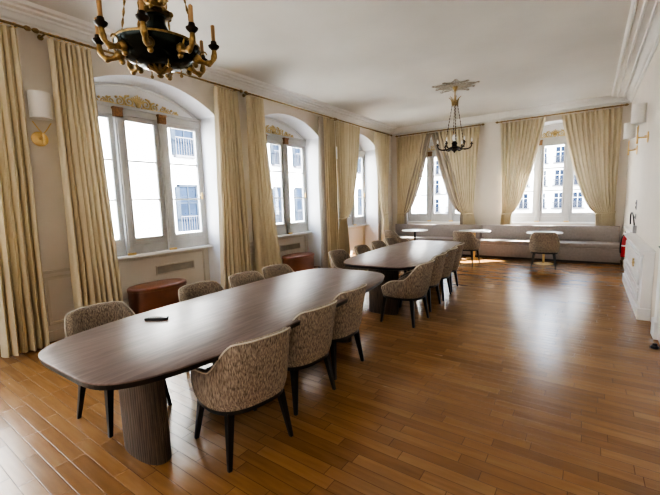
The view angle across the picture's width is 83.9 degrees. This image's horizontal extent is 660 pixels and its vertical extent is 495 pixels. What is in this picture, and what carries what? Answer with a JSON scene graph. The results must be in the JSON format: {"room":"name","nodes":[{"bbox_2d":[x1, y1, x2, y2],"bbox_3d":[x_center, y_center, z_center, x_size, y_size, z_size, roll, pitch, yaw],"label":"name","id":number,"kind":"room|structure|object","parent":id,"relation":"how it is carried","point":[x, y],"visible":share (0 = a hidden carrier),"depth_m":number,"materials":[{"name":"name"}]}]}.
{"room":"meeting room","nodes":[
{"label":"meeting room","id":0,"kind":"room"},
{"bbox_2d":[0,22,391,330],"bbox_3d":[-2.803,-0.945,5.671,0.470,3.850,16.200,3,9,35],"label":"wall","id":1,"kind":"structure","parent":0,"point":[195,96],"depth_m":6.00,"materials":[{"name":"white paint"}]},
{"bbox_2d":[0,19,31,30],"bbox_3d":[-4.236,-2.246,2.900,0.198,0.060,3.020,3,9,35],"label":"curtain rod","id":2,"kind":"object","parent":1,"relation":"attached to","point":[27,28],"visible":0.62,"depth_m":3.98,"materials":[{"name":"gold metal"}]},
{"bbox_2d":[0,22,49,357],"bbox_3d":[-3.479,-0.612,3.996,0.204,3.601,0.514,3,9,35],"label":"curtain","id":3,"kind":"object","parent":2,"relation":"hanging from","point":[23,314],"visible":1,"depth_m":4.02,"materials":[{"name":"beige fabric"}]},
{"bbox_2d":[27,90,52,145],"bbox_3d":[-3.345,-1.480,4.249,0.222,0.596,0.216,3,9,35],"label":"wall lamp","id":4,"kind":"object","parent":1,"relation":"attached to","point":[39,104],"visible":1,"depth_m":4.18,"materials":[{"name":"white fabric"}]},
{"bbox_2d":[32,28,242,92],"bbox_3d":[-2.495,-2.605,5.359,0.198,0.060,3.070,3,9,35],"label":"curtain rod","id":5,"kind":"object","parent":1,"relation":"attached to","point":[35,30],"visible":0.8,"depth_m":4.50,"materials":[{"name":"gold metal"}]},
{"bbox_2d":[47,33,122,309],"bbox_3d":[-3.035,-0.703,4.635,0.196,3.599,0.581,3,9,35],"label":"curtain","id":6,"kind":"object","parent":5,"relation":"hanging from","point":[93,260],"visible":0.93,"depth_m":4.54,"materials":[{"name":"beige fabric"}]},
{"bbox_2d":[213,82,251,289],"bbox_3d":[-1.728,-0.970,6.452,0.192,3.601,0.742,3,9,35],"label":"curtain","id":7,"kind":"object","parent":5,"relation":"hanging from","point":[235,257],"visible":0.93,"depth_m":6.38,"materials":[{"name":"beige fabric"}]},
{"bbox_2d":[94,84,212,259],"bbox_3d":[-2.929,-1.178,5.813,0.220,2.605,2.200,3,9,35],"label":"window","id":8,"kind":"structure","parent":1,"relation":"in","point":[128,246],"depth_m":5.92,"materials":[{"name":"grey paint"}]},
{"bbox_2d":[156,260,194,274],"bbox_3d":[-2.664,0.341,6.365,0.020,0.160,0.720,3,9,35],"label":"air vent","id":9,"kind":"object","parent":1,"relation":"in","point":[190,264],"visible":1,"depth_m":6.34,"materials":[{"name":"beige paint"}]},
{"bbox_2d":[0,0,396,134],"bbox_3d":[-2.501,-2.713,5.200,0.400,0.145,16.200,3,9,35],"label":"trim","id":10,"kind":"structure","parent":1,"relation":"attached to","point":[21,12],"depth_m":5.92,"materials":[{"name":"paint"}]},
{"bbox_2d":[43,226,363,325],"bbox_3d":[-2.729,0.470,5.868,0.494,0.610,13.930,3,9,35],"label":"trim","id":11,"kind":"structure","parent":1,"relation":"attached to","point":[45,279],"depth_m":5.62,"materials":[{"name":"beige paint"}]},
{"bbox_2d":[43,222,392,341],"bbox_3d":[-2.745,0.531,5.845,0.500,0.875,16.200,3,9,35],"label":"baseboard","id":12,"kind":"structure","parent":1,"relation":"attached to","point":[58,334],"depth_m":4.55,"materials":[{"name":"beige paint"}]},
{"bbox_2d":[265,118,311,237],"bbox_3d":[-1.208,-1.532,8.244,0.220,2.605,2.200,3,9,35],"label":"window","id":13,"kind":"structure","parent":1,"relation":"in","point":[287,228],"depth_m":8.54,"materials":[{"name":"grey paint"}]},
{"bbox_2d":[242,91,335,119],"bbox_3d":[-0.757,-2.962,7.815,0.198,0.060,2.930,3,9,35],"label":"curtain rod","id":14,"kind":"object","parent":1,"relation":"attached to","point":[245,92],"visible":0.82,"depth_m":7.39,"materials":[{"name":"gold metal"}]},
{"bbox_2d":[246,94,280,275],"bbox_3d":[-1.247,-1.070,7.142,0.210,3.601,0.742,3,9,35],"label":"curtain","id":15,"kind":"object","parent":14,"relation":"hanging from","point":[264,228],"visible":0.94,"depth_m":6.98,"materials":[{"name":"beige fabric"}]},
{"bbox_2d":[318,115,338,267],"bbox_3d":[-0.036,-1.320,8.861,0.213,3.601,0.628,3,9,35],"label":"curtain","id":16,"kind":"object","parent":14,"relation":"hanging from","point":[327,175],"visible":0.97,"depth_m":8.77,"materials":[{"name":"beige fabric"}]},
{"bbox_2d":[280,242,300,251],"bbox_3d":[-0.943,-0.014,8.796,0.020,0.160,0.720,3,9,35],"label":"air vent","id":17,"kind":"object","parent":1,"relation":"in","point":[287,247],"visible":1,"depth_m":8.78,"materials":[{"name":"beige paint"}]},
{"bbox_2d":[337,146,368,227],"bbox_3d":[0.473,-1.878,10.619,0.220,2.605,2.200,3,9,35],"label":"window","id":18,"kind":"structure","parent":1,"relation":"in","point":[352,221],"depth_m":11.34,"materials":[{"name":"grey paint"}]},
{"bbox_2d":[334,118,391,135],"bbox_3d":[0.976,-3.319,10.263,0.198,0.060,3.170,3,9,35],"label":"curtain rod","id":19,"kind":"object","parent":1,"relation":"attached to","point":[336,118],"visible":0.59,"depth_m":9.94,"materials":[{"name":"gold metal"}]},
{"bbox_2d":[335,121,359,254],"bbox_3d":[0.505,-1.433,9.642,0.204,3.601,1.154,3,9,35],"label":"curtain","id":20,"kind":"object","parent":19,"relation":"hanging from","point":[347,136],"visible":0.93,"depth_m":9.44,"materials":[{"name":"beige fabric"}]},
{"bbox_2d":[374,132,389,242],"bbox_3d":[1.616,-1.659,11.199,0.194,3.599,0.934,3,9,35],"label":"curtain","id":21,"kind":"object","parent":19,"relation":"hanging from","point":[381,141],"visible":0.88,"depth_m":11.12,"materials":[{"name":"beige fabric"}]},
{"bbox_2d":[26,0,631,127],"bbox_3d":[-0.258,-2.746,3.916,6.740,0.100,16.900,3,9,35],"label":"ceiling","id":22,"kind":"structure","parent":0,"point":[378,60],"depth_m":5.32,"materials":[{"name":"grey paint"}]},
{"bbox_2d":[92,0,219,80],"bbox_3d":[-1.042,-1.729,2.127,0.659,1.430,0.659,0,7,11],"label":"chandelier","id":23,"kind":"object","parent":22,"relation":"hanging from","point":[150,45],"visible":1,"depth_m":2.09,"materials":[{"name":"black metal"}]},
{"bbox_2d":[94,17,98,33],"bbox_3d":[-1.341,-1.265,2.117,0.024,0.110,0.024,3,9,35],"label":"candle","id":24,"kind":"object","parent":23,"relation":"on","point":[96,27],"depth_m":2.11,"materials":[{"name":"beige wax"}]},
{"bbox_2d":[96,0,102,15],"bbox_3d":[-1.202,-1.244,1.916,0.024,0.110,0.024,3,9,35],"label":"candle","id":25,"kind":"object","parent":23,"relation":"on","point":[98,2],"depth_m":1.91,"materials":[{"name":"beige wax"}]},
{"bbox_2d":[138,0,143,9],"bbox_3d":[-0.962,-1.246,1.871,0.024,0.110,0.024,3,9,35],"label":"candle","id":26,"kind":"object","parent":23,"relation":"on","point":[141,2],"depth_m":1.86,"materials":[{"name":"beige wax"}]},
{"bbox_2d":[188,4,193,21],"bbox_3d":[-0.760,-1.269,2.008,0.024,0.110,0.024,3,9,35],"label":"candle","id":27,"kind":"object","parent":23,"relation":"on","point":[190,8],"depth_m":2.00,"materials":[{"name":"beige wax"}]},
{"bbox_2d":[199,40,203,54],"bbox_3d":[-0.854,-1.321,2.447,0.024,0.110,0.024,3,9,35],"label":"candle","id":28,"kind":"object","parent":23,"relation":"on","point":[201,42],"depth_m":2.44,"materials":[{"name":"beige wax"}]},
{"bbox_2d":[210,25,214,40],"bbox_3d":[-0.715,-1.300,2.247,0.024,0.110,0.024,3,9,35],"label":"candle","id":29,"kind":"object","parent":23,"relation":"on","point":[212,26],"depth_m":2.24,"materials":[{"name":"beige wax"}]},
{"bbox_2d":[432,79,479,92],"bbox_3d":[2.502,-3.177,7.242,0.862,0.030,0.890,3,9,35],"label":"rosette","id":30,"kind":"object","parent":22,"relation":"attached to","point":[461,85],"visible":0.91,"depth_m":7.21,"materials":[{"name":"grey paint"}]},
{"bbox_2d":[436,86,472,152],"bbox_3d":[2.493,-2.544,7.340,0.671,1.280,0.699,3,9,35],"label":"chandelier","id":31,"kind":"object","parent":30,"relation":"hanging from","point":[454,103],"visible":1,"depth_m":7.32,"materials":[{"name":"brown metal"}]},
{"bbox_2d":[0,254,659,494],"bbox_3d":[-0.140,1.123,4.396,6.740,0.100,16.900,3,9,35],"label":"floor","id":32,"kind":"structure","parent":0,"point":[538,379],"depth_m":2.76,"materials":[{"name":"brown wood"}]},
{"bbox_2d":[64,301,171,437],"bbox_3d":[-1.684,0.891,2.897,0.638,0.821,0.592,3,8,32],"label":"dining chair","id":33,"kind":"object","parent":32,"relation":"on","point":[78,320],"visible":0.2,"depth_m":2.91,"materials":[{"name":"patterned woven upholstery fabric"},{"name":"black stained wood"}]},
{"bbox_2d":[127,278,186,313],"bbox_3d":[-2.662,0.770,5.722,0.542,0.425,0.902,3,9,35],"label":"pouf","id":34,"kind":"object","parent":32,"relation":"on","point":[144,297],"visible":0.88,"depth_m":5.45,"materials":[{"name":"brown leather"}]},
{"bbox_2d":[127,278,186,292],"bbox_3d":[-2.667,0.585,5.699,0.536,0.050,0.896,3,9,35],"label":"cushion","id":35,"kind":"object","parent":34,"relation":"on","point":[158,286],"depth_m":5.57,"materials":[{"name":"leather"}]},
{"bbox_2d":[178,281,224,371],"bbox_3d":[-1.127,0.785,3.616,0.638,0.821,0.592,4,9,37],"label":"dining chair","id":36,"kind":"object","parent":32,"relation":"on","point":[193,290],"visible":0.17,"depth_m":3.72,"materials":[{"name":"patterned woven upholstery fabric"},{"name":"black stained wood"}]},
{"bbox_2d":[38,268,384,464],"bbox_3d":[-0.573,0.839,3.335,1.290,0.750,3.180,3,8,33],"label":"conference table","id":37,"kind":"object","parent":32,"relation":"on","point":[134,356],"visible":0.85,"depth_m":2.39,"materials":[{"name":"brown wood"}]},
{"bbox_2d":[144,316,168,319],"bbox_3d":[-1.324,0.539,2.805,0.170,0.020,0.044,-2,7,-1],"label":"remote control","id":38,"kind":"object","parent":37,"relation":"on","point":[151,317],"visible":1,"depth_m":2.79,"materials":[{"name":"black plastic"}]},
{"bbox_2d":[190,327,293,472],"bbox_3d":[-0.571,0.912,2.460,0.592,0.821,0.638,-8,10,-43],"label":"dining chair","id":39,"kind":"object","parent":32,"relation":"on","point":[248,375],"visible":1,"depth_m":2.22,"materials":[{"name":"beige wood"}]},
{"bbox_2d":[228,271,264,287],"bbox_3d":[-0.780,0.712,4.123,0.638,0.821,0.592,3,9,35],"label":"dining chair","id":40,"kind":"object","parent":32,"relation":"on","point":[241,278],"visible":0.16,"depth_m":4.24,"materials":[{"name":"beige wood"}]},
{"bbox_2d":[262,264,293,278],"bbox_3d":[-0.497,0.649,4.558,0.638,0.821,0.592,4,9,38],"label":"dining chair","id":41,"kind":"object","parent":32,"relation":"on","point":[274,270],"visible":0.16,"depth_m":4.69,"materials":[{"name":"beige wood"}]},
{"bbox_2d":[282,252,313,271],"bbox_3d":[-0.723,0.371,8.462,0.542,0.425,0.902,3,9,35],"label":"pouf","id":42,"kind":"object","parent":32,"relation":"on","point":[300,261],"visible":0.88,"depth_m":8.19,"materials":[{"name":"brown leather"}]},
{"bbox_2d":[282,252,313,258],"bbox_3d":[-0.728,0.185,8.439,0.536,0.050,0.896,3,9,35],"label":"cushion","id":43,"kind":"object","parent":42,"relation":"on","point":[301,255],"depth_m":8.30,"materials":[{"name":"leather"}]},
{"bbox_2d":[287,300,336,415],"bbox_3d":[-0.259,0.830,3.038,0.638,0.821,0.592,4,9,39],"label":"dining chair","id":44,"kind":"object","parent":32,"relation":"on","point":[310,342],"visible":0.64,"depth_m":2.79,"materials":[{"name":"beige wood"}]},
{"bbox_2d":[330,284,366,379],"bbox_3d":[0.035,0.755,3.574,0.638,0.821,0.592,4,9,37],"label":"dining chair","id":45,"kind":"object","parent":32,"relation":"on","point":[348,316],"visible":0.42,"depth_m":3.33,"materials":[{"name":"beige fabric"}]},
{"bbox_2d":[328,249,368,270],"bbox_3d":[0.316,0.467,5.828,0.638,0.821,0.592,3,9,35],"label":"dining chair","id":46,"kind":"object","parent":32,"relation":"on","point":[337,257],"visible":0.3,"depth_m":5.97,"materials":[{"name":"beige fabric"}]},
{"bbox_2d":[354,244,371,254],"bbox_3d":[0.756,0.376,6.449,0.638,0.821,0.592,3,8,32],"label":"dining chair","id":47,"kind":"object","parent":32,"relation":"on","point":[362,248],"visible":0.18,"depth_m":6.58,"materials":[{"name":"beige fabric"}]},
{"bbox_2d":[371,240,406,278],"bbox_3d":[1.126,0.292,7.041,0.638,0.821,0.592,3,8,33],"label":"dining chair","id":48,"kind":"object","parent":32,"relation":"on","point":[377,244],"visible":0.15,"depth_m":7.15,"materials":[{"name":"beige fabric"}]},
{"bbox_2d":[384,230,408,242],"bbox_3d":[1.785,-0.082,9.890,0.638,0.821,0.592,-5,8,-27],"label":"dining chair","id":49,"kind":"object","parent":32,"relation":"on","point":[388,233],"visible":0.43,"depth_m":9.60,"materials":[{"name":"beige fabric"}]},
{"bbox_2d":[384,237,409,270],"bbox_3d":[1.454,0.216,7.573,0.638,0.821,0.592,3,8,32],"label":"dining chair","id":50,"kind":"object","parent":32,"relation":"on","point":[389,240],"visible":0.2,"depth_m":7.72,"materials":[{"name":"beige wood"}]},
{"bbox_2d":[344,240,461,314],"bbox_3d":[1.383,0.424,6.202,1.290,0.750,3.180,3,8,32],"label":"conference table","id":51,"kind":"object","parent":32,"relation":"on","point":[391,259],"visible":0.68,"depth_m":5.30,"materials":[{"name":"brown wood"}]},
{"bbox_2d":[380,260,434,327],"bbox_3d":[1.042,0.565,4.857,0.638,0.821,0.592,4,9,37],"label":"dining chair","id":52,"kind":"object","parent":32,"relation":"on","point":[413,286],"visible":1,"depth_m":4.62,"materials":[{"name":"beige fabric"}]},
{"bbox_2d":[402,229,427,240],"bbox_3d":[2.409,-0.128,10.417,0.660,0.745,0.660,3,9,35],"label":"table","id":53,"kind":"object","parent":32,"relation":"on","point":[405,230],"visible":0.66,"depth_m":10.28,"materials":[{"name":"white laminate"}]},
{"bbox_2d":[399,252,446,311],"bbox_3d":[1.406,0.475,5.492,0.638,0.821,0.592,3,8,33],"label":"dining chair","id":54,"kind":"object","parent":32,"relation":"on","point":[438,266],"visible":0.43,"depth_m":5.25,"materials":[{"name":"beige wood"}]},
{"bbox_2d":[395,224,481,256],"bbox_3d":[3.062,-0.258,10.940,2.620,0.835,0.632,3,9,35],"label":"bench","id":55,"kind":"object","parent":32,"relation":"on","point":[436,232],"visible":0.27,"depth_m":10.97,"materials":[{"name":"grey fabric"}]},
{"bbox_2d":[399,236,480,240],"bbox_3d":[3.040,-0.242,10.909,2.620,0.117,0.552,3,9,35],"label":"seat cushion","id":56,"kind":"object","parent":55,"relation":"on","point":[411,238],"depth_m":10.81,"materials":[{"name":"beige fabric"}]},
{"bbox_2d":[440,247,457,300],"bbox_3d":[1.749,0.398,6.030,0.638,0.821,0.592,3,8,31],"label":"dining chair","id":57,"kind":"object","parent":32,"relation":"on","point":[449,261],"visible":0.37,"depth_m":5.78,"materials":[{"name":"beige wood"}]},
{"bbox_2d":[449,242,463,291],"bbox_3d":[2.056,0.322,6.567,0.638,0.821,0.592,3,8,31],"label":"dining chair","id":58,"kind":"object","parent":32,"relation":"on","point":[460,246],"visible":0.26,"depth_m":6.33,"materials":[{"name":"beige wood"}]},
{"bbox_2d":[453,231,479,264],"bbox_3d":[3.325,-0.017,8.987,0.592,0.821,0.638,4,9,41],"label":"dining chair","id":59,"kind":"object","parent":32,"relation":"on","point":[471,244],"visible":0.73,"depth_m":8.74,"materials":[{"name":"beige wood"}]},
{"bbox_2d":[459,230,490,259],"bbox_3d":[3.782,-0.072,9.626,0.760,0.745,0.660,3,9,35],"label":"table","id":60,"kind":"object","parent":32,"relation":"on","point":[474,232],"visible":0.8,"depth_m":9.57,"materials":[{"name":"white laminate"}]},
{"bbox_2d":[529,232,559,269],"bbox_3d":[4.749,0.044,8.148,0.592,0.821,0.638,3,8,32],"label":"dining chair","id":61,"kind":"object","parent":32,"relation":"on","point":[539,242],"visible":1,"depth_m":7.92,"materials":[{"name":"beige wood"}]},
{"bbox_2d":[526,231,562,264],"bbox_3d":[5.038,0.011,8.650,0.740,0.745,0.660,3,9,35],"label":"table","id":62,"kind":"object","parent":32,"relation":"on","point":[543,262],"visible":0.7,"depth_m":8.66,"materials":[{"name":"white laminate"}]},
{"bbox_2d":[477,225,620,264],"bbox_3d":[5.399,-0.127,9.305,3.070,0.835,0.632,3,9,35],"label":"bench","id":63,"kind":"object","parent":32,"relation":"on","point":[581,244],"visible":0.77,"depth_m":9.08,"materials":[{"name":"grey fabric"}]},
{"bbox_2d":[478,238,619,248],"bbox_3d":[5.377,-0.111,9.274,3.070,0.117,0.552,3,9,35],"label":"seat cushion","id":64,"kind":"object","parent":63,"relation":"on","point":[565,243],"depth_m":8.97,"materials":[{"name":"beige fabric"}]},
{"bbox_2d":[650,343,658,348],"bbox_3d":[3.355,1.012,3.794,0.070,0.055,0.068,3,9,35],"label":"door stop","id":65,"kind":"object","parent":32,"relation":"on","point":[654,345],"visible":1,"depth_m":3.78,"materials":[{"name":"black plastic"}]},
{"bbox_2d":[391,103,631,259],"bbox_3d":[4.643,-1.780,10.562,6.040,3.850,0.470,3,9,35],"label":"wall","id":66,"kind":"structure","parent":0,"point":[487,209],"depth_m":10.29,"materials":[{"name":"white paint"}]},
{"bbox_2d":[407,141,459,222],"bbox_3d":[3.488,-2.089,11.576,2.200,2.605,0.220,3,9,35],"label":"window","id":67,"kind":"structure","parent":66,"relation":"in","point":[430,216],"depth_m":11.75,"materials":[{"name":"grey paint"}]},
{"bbox_2d":[395,124,484,136],"bbox_3d":[3.214,-3.476,10.977,2.680,0.060,0.198,3,9,35],"label":"curtain rod","id":68,"kind":"object","parent":66,"relation":"attached to","point":[479,124],"visible":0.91,"depth_m":10.83,"materials":[{"name":"gold metal"}]},
{"bbox_2d":[396,133,430,223],"bbox_3d":[2.617,-1.736,11.570,1.160,3.599,0.186,3,9,35],"label":"curtain","id":69,"kind":"object","parent":68,"relation":"hanging from","point":[412,151],"visible":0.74,"depth_m":11.54,"materials":[{"name":"beige fabric"}]},
{"bbox_2d":[431,124,479,224],"bbox_3d":[3.661,-1.679,10.842,1.401,3.601,0.199,3,9,35],"label":"curtain","id":70,"kind":"object","parent":68,"relation":"hanging from","point":[457,169],"visible":0.72,"depth_m":10.68,"materials":[{"name":"beige fabric"}]},
{"bbox_2d":[392,96,631,135],"bbox_3d":[4.339,-3.516,9.988,6.040,0.145,0.400,3,9,35],"label":"trim","id":71,"kind":"structure","parent":66,"relation":"attached to","point":[606,100],"depth_m":9.60,"materials":[{"name":"paint"}]},
{"bbox_2d":[511,124,594,223],"bbox_3d":[5.976,-1.949,9.835,2.200,2.605,0.220,3,9,35],"label":"window","id":72,"kind":"structure","parent":66,"relation":"in","point":[566,216],"depth_m":9.83,"materials":[{"name":"grey paint"}]},
{"bbox_2d":[495,103,628,123],"bbox_3d":[5.698,-3.336,9.239,2.830,0.060,0.198,3,9,35],"label":"curtain rod","id":73,"kind":"object","parent":66,"relation":"attached to","point":[626,104],"visible":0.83,"depth_m":9.05,"materials":[{"name":"gold metal"}]},
{"bbox_2d":[500,117,545,224],"bbox_3d":[5.097,-1.596,9.832,1.078,3.599,0.179,3,9,35],"label":"curtain","id":74,"kind":"object","parent":73,"relation":"hanging from","point":[520,140],"visible":0.81,"depth_m":9.80,"materials":[{"name":"beige fabric"}]},
{"bbox_2d":[562,104,622,225],"bbox_3d":[6.300,-1.530,8.992,1.255,3.601,0.191,3,9,35],"label":"curtain","id":75,"kind":"object","parent":73,"relation":"hanging from","point":[592,138],"visible":0.8,"depth_m":8.83,"materials":[{"name":"beige fabric"}]},
{"bbox_2d":[621,42,659,321],"bbox_3d":[2.333,-0.657,2.077,0.001,3.850,16.200,3,9,35],"label":"wall","id":76,"kind":"structure","parent":0,"point":[643,169],"depth_m":5.50,"materials":[{"name":"white paint"}]},
{"bbox_2d":[619,231,626,256],"bbox_3d":[5.409,-0.052,6.700,0.216,0.467,0.178,-5,8,-27],"label":"fire extinguisher","id":77,"kind":"object","parent":76,"relation":"attached to","point":[623,239],"visible":0.5,"depth_m":6.71,"materials":[{"name":"red metal"}]},
{"bbox_2d":[624,226,631,257],"bbox_3d":[6.041,-0.042,7.470,0.050,0.680,1.550,3,9,35],"label":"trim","id":78,"kind":"structure","parent":76,"relation":"attached to","point":[626,228],"depth_m":7.46,"materials":[{"name":"white paint"}]},
{"bbox_2d":[623,122,637,154],"bbox_3d":[5.693,-2.052,6.961,0.222,0.596,0.216,3,9,35],"label":"wall lamp","id":79,"kind":"object","parent":76,"relation":"attached to","point":[629,130],"visible":0.96,"depth_m":6.89,"materials":[{"name":"white fabric"}]},
{"bbox_2d":[630,212,636,232],"bbox_3d":[5.450,-0.459,6.605,0.053,0.356,0.590,3,8,33],"label":"wall box","id":80,"kind":"object","parent":76,"relation":"attached to","point":[634,228],"visible":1,"depth_m":6.44,"materials":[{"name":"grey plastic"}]},
{"bbox_2d":[611,0,659,101],"bbox_3d":[2.115,-2.454,1.970,0.400,0.145,16.200,3,9,35],"label":"trim","id":81,"kind":"structure","parent":76,"relation":"attached to","point":[641,39],"depth_m":5.44,"materials":[{"name":"paint"}]},
{"bbox_2d":[622,233,655,320],"bbox_3d":[4.659,0.327,5.621,0.158,0.885,2.600,3,9,35],"label":"cabinet","id":82,"kind":"object","parent":76,"relation":"attached to","point":[637,277],"visible":0.99,"depth_m":4.78,"materials":[{"name":"paint"}]},
{"bbox_2d":[631,102,648,143],"bbox_3d":[4.774,-1.903,5.659,0.222,0.596,0.216,3,9,35],"label":"wall lamp","id":83,"kind":"object","parent":76,"relation":"attached to","point":[639,110],"visible":1,"depth_m":5.59,"materials":[{"name":"white fabric"}]},
{"bbox_2d":[650,246,659,342],"bbox_3d":[3.241,-0.175,3.455,0.108,2.500,1.420,3,9,35],"label":"door","id":84,"kind":"structure","parent":76,"relation":"in","point":[655,321],"depth_m":4.00,"materials":[{"name":"wood"}]},
{"label":"outside","id":85,"kind":"structure","parent":0,"visible":0},
{"bbox_3d":[4.317,11.179,20.164,75.000,0.200,115.000,3,9,35],"label":"street","id":86,"kind":"object","parent":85,"visible":0},
{"bbox_2d":[99,117,426,239],"bbox_3d":[-8.473,-2.631,24.121,6.260,27.000,70.000,3,9,35],"label":"building","id":87,"kind":"structure","parent":86,"relation":"on","point":[140,146],"depth_m":19.52,"materials":[{"name":"concrete"}]},
{"bbox_2d":[434,157,458,212],"bbox_3d":[15.576,-9.791,63.735,20.200,30.000,8.500,3,9,35],"label":"building","id":88,"kind":"structure","parent":86,"relation":"on","point":[440,201],"depth_m":57.91,"materials":[{"name":"beige stone"}]},
{"bbox_2d":[513,144,592,212],"bbox_3d":[31.578,-8.892,52.540,17.700,30.000,8.500,3,9,35],"label":"building","id":89,"kind":"structure","parent":86,"relation":"on","point":[554,155],"depth_m":49.08,"materials":[{"name":"white stone"}]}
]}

